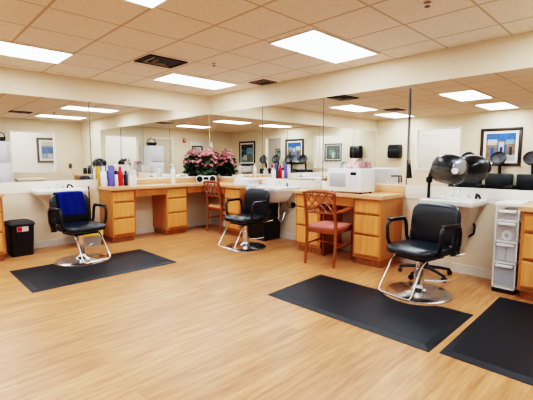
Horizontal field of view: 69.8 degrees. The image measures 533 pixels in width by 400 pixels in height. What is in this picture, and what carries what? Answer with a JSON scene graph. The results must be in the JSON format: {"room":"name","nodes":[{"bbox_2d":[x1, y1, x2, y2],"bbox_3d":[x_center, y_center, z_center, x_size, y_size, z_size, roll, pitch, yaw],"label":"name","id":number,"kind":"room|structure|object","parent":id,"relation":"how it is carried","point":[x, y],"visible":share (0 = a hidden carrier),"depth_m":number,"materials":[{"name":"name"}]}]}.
{"room":"salon","nodes":[
{"label":"salon","id":0,"kind":"room"},
{"bbox_2d":[0,67,210,244],"bbox_3d":[-3.411,-0.539,5.327,6.570,2.483,0.120,-6,8,-44],"label":"wall","id":1,"kind":"structure","parent":0,"point":[12,81],"depth_m":5.84,"materials":[{"name":"beige paint"}]},
{"bbox_2d":[0,93,90,182],"bbox_3d":[-3.148,-0.865,5.462,1.190,1.185,0.007,-6,8,-44],"label":"mirror panel","id":2,"kind":"object","parent":1,"relation":"attached to","point":[42,138],"visible":1,"depth_m":5.43,"materials":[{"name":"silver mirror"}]},
{"bbox_2d":[30,183,87,225],"bbox_3d":[-2.925,0.078,5.416,0.630,0.636,0.505,-6,8,-44],"label":"basin","id":3,"kind":"object","parent":1,"relation":"attached to","point":[44,195],"visible":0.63,"depth_m":5.31,"materials":[{"name":"ceramic"}]},
{"bbox_2d":[0,176,196,193],"bbox_3d":[-3.366,-0.175,5.319,6.330,0.159,0.008,-6,8,-44],"label":"trim","id":4,"kind":"structure","parent":1,"relation":"attached to","point":[5,187],"depth_m":5.50,"materials":[{"name":"paint"}]},
{"bbox_2d":[6,219,210,252],"bbox_3d":[-3.364,0.651,5.401,6.330,0.100,0.014,-6,8,-44],"label":"baseboard","id":5,"kind":"structure","parent":1,"relation":"attached to","point":[69,240],"depth_m":5.76,"materials":[{"name":"plastic"}]},
{"bbox_2d":[88,102,209,178],"bbox_3d":[-1.915,-0.989,6.662,2.244,1.185,0.007,-6,8,-44],"label":"mirror panel","id":6,"kind":"object","parent":1,"relation":"attached to","point":[146,141],"visible":0.93,"depth_m":6.52,"materials":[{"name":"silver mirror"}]},
{"bbox_2d":[137,177,196,183],"bbox_3d":[-1.651,-0.358,6.971,1.548,0.085,0.013,-6,8,-44],"label":"backsplash","id":7,"kind":"structure","parent":1,"relation":"attached to","point":[193,179],"depth_m":6.80,"materials":[{"name":"laminate"}]},
{"bbox_2d":[0,224,532,399],"bbox_3d":[-0.912,1.123,1.888,8.080,0.120,8.810,-6,8,-44],"label":"floor","id":8,"kind":"structure","parent":0,"point":[205,324],"depth_m":2.73,"materials":[{"name":"brown wood"}]},
{"bbox_2d":[0,197,5,260],"bbox_3d":[-3.609,0.361,4.746,0.500,0.810,0.560,-6,8,-44],"label":"drawer unit","id":9,"kind":"object","parent":8,"relation":"on","point":[2,230],"visible":1,"depth_m":4.72,"materials":[{"name":"brown wood"}]},
{"bbox_2d":[4,219,34,256],"bbox_3d":[-3.305,0.499,5.117,0.310,0.460,0.380,-6,8,-44],"label":"trash bin","id":10,"kind":"object","parent":8,"relation":"on","point":[19,233],"visible":0.95,"depth_m":5.00,"materials":[{"name":"black plastic"}]},
{"bbox_2d":[75,230,102,247],"bbox_3d":[-2.648,0.549,5.683,0.310,0.245,0.360,-6,8,-44],"label":"tub","id":11,"kind":"object","parent":8,"relation":"on","point":[95,238],"visible":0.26,"depth_m":5.58,"materials":[{"name":"grey"}]},
{"bbox_2d":[88,186,90,214],"bbox_3d":[-2.746,0.218,5.893,0.140,0.861,0.085,-6,8,-44],"label":"push broom","id":12,"kind":"object","parent":8,"relation":"on","point":[88,186],"visible":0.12,"depth_m":5.90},
{"bbox_2d":[9,249,175,292],"bbox_3d":[-2.011,0.782,4.527,1.570,0.016,0.990,-6,8,-44],"label":"floor mat","id":13,"kind":"object","parent":8,"relation":"on","point":[50,276],"visible":0.92,"depth_m":4.31,"materials":[{"name":"black rubber"}]},
{"bbox_2d":[48,193,110,266],"bbox_3d":[-2.292,0.345,4.745,0.678,0.842,0.618,4,7,35],"label":"salon chair","id":14,"kind":"object","parent":13,"relation":"on","point":[79,225],"visible":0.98,"depth_m":4.71,"materials":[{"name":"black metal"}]},
{"bbox_2d":[53,191,84,215],"bbox_3d":[-2.520,0.037,4.878,0.162,0.296,0.340,4,7,35],"label":"towel","id":15,"kind":"object","parent":14,"relation":"hanging from","point":[70,202],"visible":0.94,"depth_m":4.85,"materials":[{"name":"blue fabric"}]},
{"bbox_2d":[99,189,135,242],"bbox_3d":[-2.343,0.230,6.019,0.370,0.810,0.500,-6,8,-44],"label":"drawer unit","id":16,"kind":"object","parent":8,"relation":"on","point":[120,204],"visible":0.95,"depth_m":5.84,"materials":[{"name":"brown wood"}]},
{"bbox_2d":[152,187,187,234],"bbox_3d":[-1.682,0.164,6.663,0.400,0.810,0.500,-6,8,-44],"label":"drawer unit","id":17,"kind":"object","parent":8,"relation":"on","point":[170,209],"visible":0.96,"depth_m":6.50,"materials":[{"name":"brown wood"}]},
{"bbox_2d":[97,177,261,196],"bbox_3d":[-1.369,-0.204,6.237,2.188,0.240,1.488,-6,8,-44],"label":"countertop","id":18,"kind":"structure","parent":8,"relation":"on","point":[144,187],"depth_m":6.45,"materials":[{"name":"laminate"}]},
{"bbox_2d":[97,161,100,185],"bbox_3d":[-2.619,-0.413,5.971,0.048,0.400,0.047,-6,8,-44],"label":"bottle","id":19,"kind":"object","parent":18,"relation":"on","point":[98,167],"visible":0.95,"depth_m":5.95,"materials":[{"name":"yellow plastic"}]},
{"bbox_2d":[100,167,106,186],"bbox_3d":[-2.528,-0.363,5.925,0.094,0.310,0.093,-6,8,-44],"label":"bottle","id":20,"kind":"object","parent":18,"relation":"on","point":[103,174],"visible":1,"depth_m":5.89,"materials":[{"name":"white plastic"}]},
{"bbox_2d":[107,165,114,185],"bbox_3d":[-2.442,-0.381,6.001,0.100,0.330,0.098,-6,8,-44],"label":"bottle","id":21,"kind":"object","parent":18,"relation":"on","point":[111,178],"visible":0.95,"depth_m":5.96,"materials":[{"name":"plastic"}]},
{"bbox_2d":[114,171,117,185],"bbox_3d":[-2.392,-0.343,6.068,0.066,0.240,0.065,-6,8,-44],"label":"bottle","id":22,"kind":"object","parent":18,"relation":"on","point":[115,172],"visible":0.87,"depth_m":6.04,"materials":[{"name":"white plastic"}]},
{"bbox_2d":[118,167,122,185],"bbox_3d":[-2.342,-0.380,6.114,0.080,0.305,0.079,-6,8,-44],"label":"bottle","id":23,"kind":"object","parent":18,"relation":"on","point":[120,173],"visible":0.99,"depth_m":6.09,"materials":[{"name":"red plastic"}]},
{"bbox_2d":[123,171,127,185],"bbox_3d":[-2.281,-0.355,6.190,0.068,0.240,0.067,-6,8,-44],"label":"bottle","id":24,"kind":"object","parent":18,"relation":"on","point":[125,175],"visible":1,"depth_m":6.17,"materials":[{"name":"blue plastic"}]},
{"bbox_2d":[129,172,132,184],"bbox_3d":[-2.224,-0.351,6.247,0.056,0.220,0.055,-6,8,-44],"label":"bottle","id":25,"kind":"object","parent":18,"relation":"on","point":[130,175],"visible":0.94,"depth_m":6.23,"materials":[{"name":"white plastic"}]},
{"bbox_2d":[131,170,136,184],"bbox_3d":[-2.181,-0.365,6.287,0.080,0.240,0.059,-6,8,-44],"label":"bottle","id":26,"kind":"object","parent":18,"relation":"on","point":[133,171],"visible":0.98,"depth_m":6.27,"materials":[{"name":"white plastic"}]},
{"bbox_2d":[170,164,174,183],"bbox_3d":[-1.634,-0.454,6.661,0.085,0.340,0.079,-6,8,-44],"label":"bottle","id":27,"kind":"object","parent":18,"relation":"on","point":[172,169],"visible":1,"depth_m":6.63,"materials":[{"name":"plastic"}]},
{"bbox_2d":[196,175,215,182],"bbox_3d":[-1.085,-0.380,6.905,0.362,0.135,0.136,0,6,-2],"label":"boombox","id":28,"kind":"object","parent":18,"relation":"on","point":[199,179],"visible":0.83,"depth_m":6.84,"materials":[{"name":"silver metal"}]},
{"bbox_2d":[196,147,218,175],"bbox_3d":[-1.101,-0.663,7.161,0.442,0.653,0.432,-2,6,-15],"label":"flower arrangement","id":29,"kind":"object","parent":18,"relation":"on","point":[208,164],"visible":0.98,"depth_m":7.07,"materials":[{"name":"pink plant"}]},
{"bbox_2d":[233,182,258,184],"bbox_3d":[-0.344,-0.278,6.443,0.300,0.034,0.340,-5,8,-41],"label":"folded towel","id":30,"kind":"object","parent":18,"relation":"on","point":[236,182],"visible":0.59,"depth_m":6.32,"materials":[{"name":"white fabric"}]},
{"bbox_2d":[234,181,257,182],"bbox_3d":[-0.344,-0.311,6.439,0.288,0.034,0.320,-6,8,-44],"label":"folded towel","id":31,"kind":"object","parent":30,"relation":"on","point":[234,181],"visible":0.82,"depth_m":6.32,"materials":[{"name":"white fabric"}]},
{"bbox_2d":[234,178,257,180],"bbox_3d":[-0.344,-0.344,6.436,0.300,0.034,0.276,5,8,42],"label":"folded towel","id":32,"kind":"object","parent":31,"relation":"on","point":[240,179],"visible":1,"depth_m":6.35,"materials":[{"name":"white fabric"}]},
{"bbox_2d":[203,180,224,233],"bbox_3d":[-0.777,0.102,6.774,0.543,0.915,0.465,-6,8,-44],"label":"chair","id":33,"kind":"object","parent":8,"relation":"on","point":[220,207],"visible":0.6,"depth_m":6.60,"materials":[{"name":"brown wood"}]},
{"bbox_2d":[209,203,224,208],"bbox_3d":[-0.751,0.102,6.800,0.440,0.059,0.425,-6,8,-44],"label":"seat cushion","id":34,"kind":"object","parent":33,"relation":"on","point":[212,206],"depth_m":6.64,"materials":[{"name":"orange fabric"}]},
{"bbox_2d":[225,187,248,236],"bbox_3d":[-0.398,0.181,6.494,0.500,0.810,0.400,-6,8,-44],"label":"drawer unit","id":35,"kind":"object","parent":8,"relation":"on","point":[234,207],"visible":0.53,"depth_m":6.28,"materials":[{"name":"brown wood"}]},
{"bbox_2d":[218,188,272,251],"bbox_3d":[-0.332,0.270,5.471,0.678,0.842,0.618,-6,8,-44],"label":"salon chair","id":36,"kind":"object","parent":8,"relation":"on","point":[256,209],"visible":1,"depth_m":5.47,"materials":[{"name":"black leather"}]},
{"bbox_2d":[249,203,280,240],"bbox_3d":[-0.030,0.331,6.182,0.410,0.575,0.390,-6,8,-44],"label":"waste bin","id":37,"kind":"object","parent":8,"relation":"on","point":[270,230],"visible":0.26,"depth_m":6.05,"materials":[{"name":"black plastic"}]},
{"bbox_2d":[296,193,341,254],"bbox_3d":[0.728,0.301,5.335,0.520,0.810,0.420,-6,8,-44],"label":"drawer unit","id":38,"kind":"object","parent":8,"relation":"on","point":[313,247],"visible":0.6,"depth_m":5.19,"materials":[{"name":"brown wood"}]},
{"bbox_2d":[302,189,353,268],"bbox_3d":[0.763,0.316,4.698,0.496,0.915,0.557,5,7,37],"label":"chair","id":39,"kind":"object","parent":8,"relation":"on","point":[334,228],"visible":0.98,"depth_m":4.57,"materials":[{"name":"brown wood"}]},
{"bbox_2d":[308,221,351,230],"bbox_3d":[0.781,0.317,4.722,0.425,0.059,0.440,5,7,37],"label":"seat cushion","id":40,"kind":"object","parent":39,"relation":"on","point":[321,225],"depth_m":4.62,"materials":[{"name":"fabric"}]},
{"bbox_2d":[292,184,404,206],"bbox_3d":[1.024,-0.081,4.962,0.558,0.255,1.350,-6,8,-44],"label":"countertop","id":41,"kind":"structure","parent":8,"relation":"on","point":[382,191],"depth_m":4.70,"materials":[{"name":"laminate"}]},
{"bbox_2d":[315,177,321,189],"bbox_3d":[0.706,-0.223,5.204,0.100,0.178,0.100,-6,8,-44],"label":"lidded jar","id":42,"kind":"object","parent":41,"relation":"on","point":[318,180],"visible":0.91,"depth_m":5.16,"materials":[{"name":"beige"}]},
{"bbox_2d":[327,168,374,193],"bbox_3d":[1.066,-0.246,4.838,0.331,0.300,0.500,-6,8,-44],"label":"microwave oven","id":43,"kind":"object","parent":41,"relation":"on","point":[360,181],"visible":0.94,"depth_m":4.69,"materials":[{"name":"white plastic"}]},
{"bbox_2d":[340,162,347,167],"bbox_3d":[1.041,-0.465,5.079,0.120,0.084,0.080,4,7,35],"label":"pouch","id":44,"kind":"object","parent":43,"relation":"on","point":[342,164],"visible":0.76,"depth_m":5.04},
{"bbox_2d":[348,158,360,167],"bbox_3d":[1.150,-0.479,4.994,0.140,0.130,0.110,4,7,35],"label":"tissue box","id":45,"kind":"object","parent":43,"relation":"on","point":[354,164],"visible":0.9,"depth_m":4.96,"materials":[{"name":"cardboard"}]},
{"bbox_2d":[267,274,472,351],"bbox_3d":[0.830,0.902,3.360,0.870,0.016,1.560,-6,8,-44],"label":"floor mat","id":46,"kind":"object","parent":8,"relation":"on","point":[421,327],"visible":0.92,"depth_m":3.16,"materials":[{"name":"black rubber"}]},
{"bbox_2d":[353,197,402,267],"bbox_3d":[1.360,0.368,4.684,0.530,0.810,0.370,-6,8,-44],"label":"drawer unit","id":47,"kind":"object","parent":8,"relation":"on","point":[370,243],"visible":0.93,"depth_m":4.50,"materials":[{"name":"brown wood"}]},
{"bbox_2d":[378,202,465,304],"bbox_3d":[1.406,0.467,3.562,0.678,0.842,0.618,-4,7,-33],"label":"salon chair","id":48,"kind":"object","parent":8,"relation":"on","point":[435,227],"visible":1,"depth_m":3.55,"materials":[{"name":"black leather"}]},
{"bbox_2d":[398,153,468,282],"bbox_3d":[1.766,0.169,4.080,0.548,1.326,0.666,-6,8,-44],"label":"dryer","id":49,"kind":"object","parent":8,"relation":"on","point":[450,169],"visible":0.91,"depth_m":3.85,"materials":[{"name":"black plastic"}]},
{"bbox_2d":[428,153,468,176],"bbox_3d":[1.893,-0.351,3.944,0.344,0.263,0.349,0,6,-4],"label":"hood","id":50,"kind":"object","parent":49,"relation":"attached to","point":[442,165],"depth_m":3.81,"materials":[{"name":"black plastic"}]},
{"bbox_2d":[439,297,532,385],"bbox_3d":[1.957,0.972,2.682,1.450,0.016,0.930,-6,8,-44],"label":"floor mat","id":51,"kind":"object","parent":8,"relation":"on","point":[499,340],"visible":1,"depth_m":2.62,"materials":[{"name":"black rubber"}]},
{"bbox_2d":[491,199,530,294],"bbox_3d":[2.365,0.443,3.704,0.406,0.862,0.206,-6,8,-44],"label":"storage cart","id":52,"kind":"object","parent":8,"relation":"on","point":[513,290],"visible":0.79,"depth_m":3.59,"materials":[{"name":"white plastic"}]},
{"bbox_2d":[497,242,509,259],"bbox_3d":[2.337,0.486,3.737,0.280,0.150,0.070,-6,8,-44],"label":"carton","id":53,"kind":"object","parent":52,"relation":"in","point":[501,250],"visible":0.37,"depth_m":3.64,"materials":[{"name":"white cardboard"}]},
{"bbox_2d":[495,263,518,286],"bbox_3d":[2.376,0.727,3.744,0.300,0.160,0.150,-6,8,-44],"label":"carton","id":54,"kind":"object","parent":52,"relation":"in","point":[504,276],"visible":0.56,"depth_m":3.65,"materials":[{"name":"white plastic"}]},
{"bbox_2d":[501,230,514,239],"bbox_3d":[2.290,0.331,3.619,0.100,0.090,0.090,-6,8,-44],"label":"paper roll","id":55,"kind":"object","parent":52,"relation":"in","point":[504,235],"visible":1,"depth_m":3.59,"materials":[{"name":"white paper"}]},
{"bbox_2d":[506,243,519,261],"bbox_3d":[2.393,0.492,3.680,0.280,0.150,0.070,-6,8,-44],"label":"carton","id":56,"kind":"object","parent":52,"relation":"in","point":[511,251],"visible":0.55,"depth_m":3.59,"materials":[{"name":"white cardboard"}]},
{"bbox_2d":[517,211,532,300],"bbox_3d":[2.619,0.500,3.404,0.530,0.810,0.520,-6,8,-44],"label":"drawer unit","id":57,"kind":"object","parent":8,"relation":"on","point":[525,268],"visible":0.97,"depth_m":3.37,"materials":[{"name":"brown wood"}]},
{"bbox_2d":[519,202,532,211],"bbox_3d":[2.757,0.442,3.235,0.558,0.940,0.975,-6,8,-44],"label":"countertop","id":58,"kind":"structure","parent":57,"relation":"on","point":[528,207],"depth_m":3.33,"materials":[{"name":"laminate"}]},
{"bbox_2d":[0,0,532,95],"bbox_3d":[-0.912,-1.466,1.621,8.080,0.120,8.810,-6,8,-44],"label":"ceiling","id":59,"kind":"structure","parent":0,"point":[106,37],"depth_m":3.63,"materials":[{"name":"tile"}]},
{"bbox_2d":[0,40,74,63],"bbox_3d":[-2.857,-1.667,4.220,1.196,0.012,0.620,-6,8,-44],"label":"recessed light","id":60,"kind":"object","parent":59,"relation":"in","point":[7,48],"visible":1,"depth_m":4.38,"materials":[{"name":"beige plastic"}]},
{"bbox_2d":[123,0,168,8],"bbox_3d":[-1.130,-1.486,2.463,1.196,0.012,0.620,-6,8,-44],"label":"recessed light","id":61,"kind":"object","parent":59,"relation":"in","point":[152,4],"visible":1,"depth_m":2.97,"materials":[{"name":"beige plastic"}]},
{"bbox_2d":[129,0,163,6],"bbox_3d":[-1.130,-1.488,2.463,1.152,0.007,0.576,-6,8,-44],"label":"diffuser","id":62,"kind":"object","parent":61,"relation":"attached to","point":[145,3],"depth_m":2.97,"materials":[{"name":"white plastic"}]},
{"bbox_2d":[134,54,187,68],"bbox_3d":[-1.312,-1.721,4.759,0.510,0.016,0.410,-6,8,-44],"label":"ceiling vent","id":63,"kind":"object","parent":59,"relation":"in","point":[150,59],"visible":1,"depth_m":4.76,"materials":[{"name":"black metal"}]},
{"bbox_2d":[151,72,237,89],"bbox_3d":[-1.103,-1.851,5.996,1.196,0.012,0.620,-6,8,-44],"label":"recessed light","id":64,"kind":"object","parent":59,"relation":"in","point":[176,78],"visible":1,"depth_m":5.94,"materials":[{"name":"beige plastic"}]},
{"bbox_2d":[249,79,276,85],"bbox_3d":[-0.057,-1.850,6.015,0.290,0.016,0.340,-6,8,-44],"label":"ceiling vent","id":65,"kind":"object","parent":59,"relation":"in","point":[261,82],"visible":1,"depth_m":5.99,"materials":[{"name":"brown metal"}]},
{"bbox_2d":[268,28,379,63],"bbox_3d":[0.659,-1.666,4.204,1.196,0.012,0.620,-6,8,-44],"label":"recessed light","id":66,"kind":"object","parent":59,"relation":"in","point":[315,43],"visible":1,"depth_m":4.12,"materials":[{"name":"beige plastic"}]},
{"bbox_2d":[423,0,431,7],"bbox_3d":[1.256,-1.526,2.980,0.060,0.040,0.060,-6,8,-44],"label":"sprinkler head","id":67,"kind":"object","parent":59,"relation":"attached to","point":[427,2],"visible":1,"depth_m":2.97},
{"bbox_2d":[209,31,532,269],"bbox_3d":[1.446,-0.503,4.974,0.120,2.483,7.180,-6,8,-44],"label":"wall","id":68,"kind":"structure","parent":0,"point":[512,52],"depth_m":4.52,"materials":[{"name":"beige paint"}]},
{"bbox_2d":[209,106,262,177],"bbox_3d":[-0.581,-1.015,6.914,0.007,1.185,1.486,-6,8,-44],"label":"mirror panel","id":69,"kind":"object","parent":68,"relation":"attached to","point":[236,137],"visible":0.93,"depth_m":6.83,"materials":[{"name":"silver metal"}]},
{"bbox_2d":[216,177,261,183],"bbox_3d":[-0.589,-0.358,6.973,0.013,0.085,1.467,-6,8,-44],"label":"backsplash","id":70,"kind":"structure","parent":68,"relation":"attached to","point":[219,179],"depth_m":7.08,"materials":[{"name":"laminate"}]},
{"bbox_2d":[246,181,298,221],"bbox_3d":[0.084,0.027,5.967,0.505,0.646,0.710,-6,8,-44],"label":"basin","id":71,"kind":"object","parent":68,"relation":"attached to","point":[278,194],"visible":0.84,"depth_m":5.79,"materials":[{"name":"ceramic"}]},
{"bbox_2d":[247,184,264,189],"bbox_3d":[-0.163,-0.137,5.981,0.234,0.212,0.260,-6,8,-44],"label":"hand towel","id":72,"kind":"object","parent":71,"relation":"on","point":[248,185],"visible":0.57,"depth_m":5.95,"materials":[{"name":"white fabric"}]},
{"bbox_2d":[263,98,323,180],"bbox_3d":[0.382,-0.914,5.934,0.007,1.185,1.252,-6,8,-44],"label":"mirror panel","id":73,"kind":"object","parent":68,"relation":"attached to","point":[293,132],"visible":1,"depth_m":5.89,"materials":[{"name":"silver metal"}]},
{"bbox_2d":[211,219,495,279],"bbox_3d":[1.362,0.683,5.087,0.014,0.100,7.045,-6,8,-44],"label":"baseboard","id":74,"kind":"structure","parent":68,"relation":"attached to","point":[459,268],"depth_m":4.34,"materials":[{"name":"plastic"}]},
{"bbox_2d":[323,85,409,184],"bbox_3d":[1.265,-0.821,5.036,0.007,1.185,1.256,-6,8,-44],"label":"mirror panel","id":75,"kind":"object","parent":68,"relation":"attached to","point":[371,127],"visible":0.96,"depth_m":4.93,"materials":[{"name":"silver metal"}]},
{"bbox_2d":[215,176,532,203],"bbox_3d":[1.362,-0.142,5.007,0.008,0.159,7.052,-6,8,-44],"label":"trim","id":76,"kind":"structure","parent":68,"relation":"attached to","point":[503,194],"depth_m":4.33,"materials":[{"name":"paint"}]},
{"bbox_2d":[373,184,404,193],"bbox_3d":[1.350,-0.162,4.999,0.015,0.100,0.960,-6,8,-44],"label":"backsplash","id":77,"kind":"structure","parent":68,"relation":"attached to","point":[378,187],"depth_m":4.79,"materials":[{"name":"laminate"}]},
{"bbox_2d":[420,190,487,248],"bbox_3d":[1.971,0.220,4.046,0.505,0.636,0.520,-6,8,-44],"label":"basin","id":78,"kind":"object","parent":68,"relation":"attached to","point":[469,207],"visible":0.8,"depth_m":3.96,"materials":[{"name":"ceramic"}]},
{"bbox_2d":[450,190,470,197],"bbox_3d":[2.066,-0.065,4.110,0.137,0.084,0.216,-6,8,-44],"label":"faucet","id":79,"kind":"object","parent":78,"relation":"on","point":[451,194],"depth_m":4.14,"materials":[{"name":"white ceramic"}]},
{"bbox_2d":[407,67,532,190],"bbox_3d":[2.190,-0.724,4.096,0.007,1.185,1.372,-6,8,-44],"label":"mirror panel","id":80,"kind":"object","parent":68,"relation":"attached to","point":[485,120],"visible":1,"depth_m":4.04,"materials":[{"name":"silver metal"}]},
{"bbox_2d":[406,88,410,177],"bbox_3d":[1.706,-0.789,4.547,0.046,1.062,0.048,-6,8,-44],"label":"hanging duster","id":81,"kind":"object","parent":80,"relation":"hanging from","point":[408,171],"visible":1,"depth_m":4.58,"materials":[{"name":"black plastic"}]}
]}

